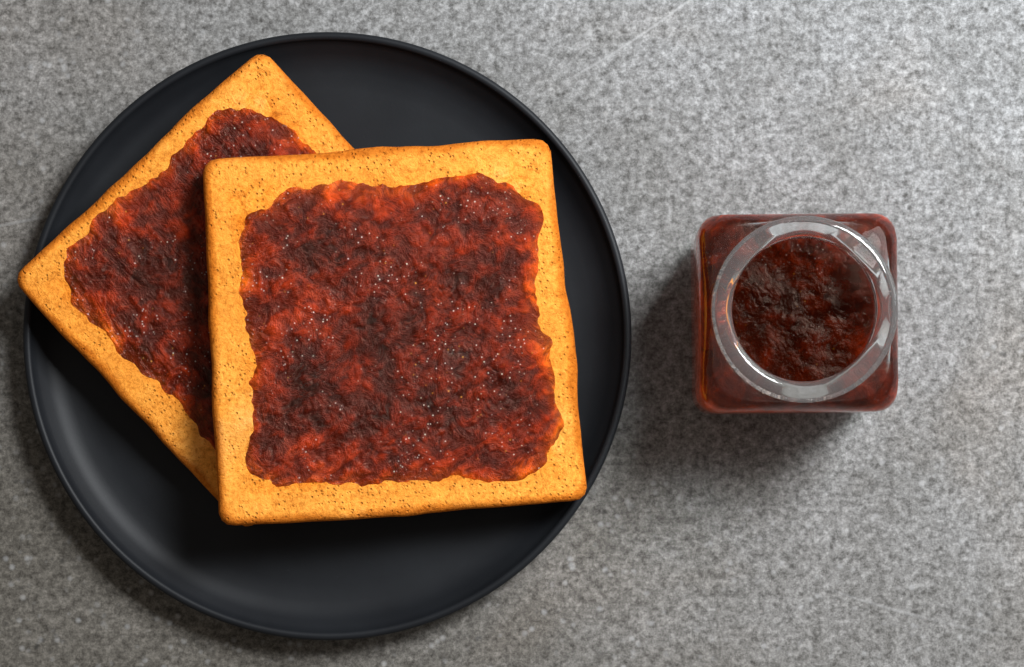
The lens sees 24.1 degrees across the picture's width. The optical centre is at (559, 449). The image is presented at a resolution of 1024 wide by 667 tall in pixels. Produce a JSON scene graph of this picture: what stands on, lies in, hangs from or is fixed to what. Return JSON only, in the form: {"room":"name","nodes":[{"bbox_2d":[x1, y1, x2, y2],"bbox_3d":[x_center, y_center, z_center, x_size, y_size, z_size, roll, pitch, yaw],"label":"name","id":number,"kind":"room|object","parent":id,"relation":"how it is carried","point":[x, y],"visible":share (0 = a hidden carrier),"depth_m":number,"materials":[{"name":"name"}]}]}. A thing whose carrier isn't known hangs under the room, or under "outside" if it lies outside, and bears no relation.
{"room":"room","nodes":[
{"label":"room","id":0,"kind":"room"},
{"bbox_2d":[0,0,1023,666],"bbox_3d":[-0.016,-0.039,0.820,1.100,0.040,0.900,0,90,0],"label":"table","id":1,"kind":"object","parent":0,"point":[893,536],"depth_m":0.80,"materials":[{"name":"grey stone"}]},
{"bbox_2d":[23,32,631,639],"bbox_3d":[-0.076,-0.037,0.794,0.200,0.012,0.200,0,90,0],"label":"ceramic plate","id":2,"kind":"object","parent":1,"relation":"on","point":[369,577],"visible":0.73,"depth_m":0.80,"materials":[{"name":"ceramic"}]},
{"bbox_2d":[17,54,353,525],"bbox_3d":[-0.100,-0.052,0.785,0.112,0.020,0.113,-43,90,0],"label":"slice","id":3,"kind":"object","parent":2,"relation":"on","point":[125,283],"visible":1,"depth_m":0.78,"materials":[{"name":"red food"}]},
{"bbox_2d":[203,139,586,524],"bbox_3d":[-0.054,-0.038,0.775,0.119,0.023,0.119,-4,90,0],"label":"slice","id":4,"kind":"object","parent":2,"relation":"on","point":[391,332],"visible":1,"depth_m":0.77,"materials":[{"name":"red food"}]},
{"bbox_2d":[690,213,897,414],"bbox_3d":[0.074,-0.043,0.764,0.062,0.072,0.062,-1,90,0],"label":"jam jar","id":5,"kind":"object","parent":1,"relation":"on","point":[791,313],"visible":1,"depth_m":0.74,"materials":[{"name":"clear glass"}]}
]}

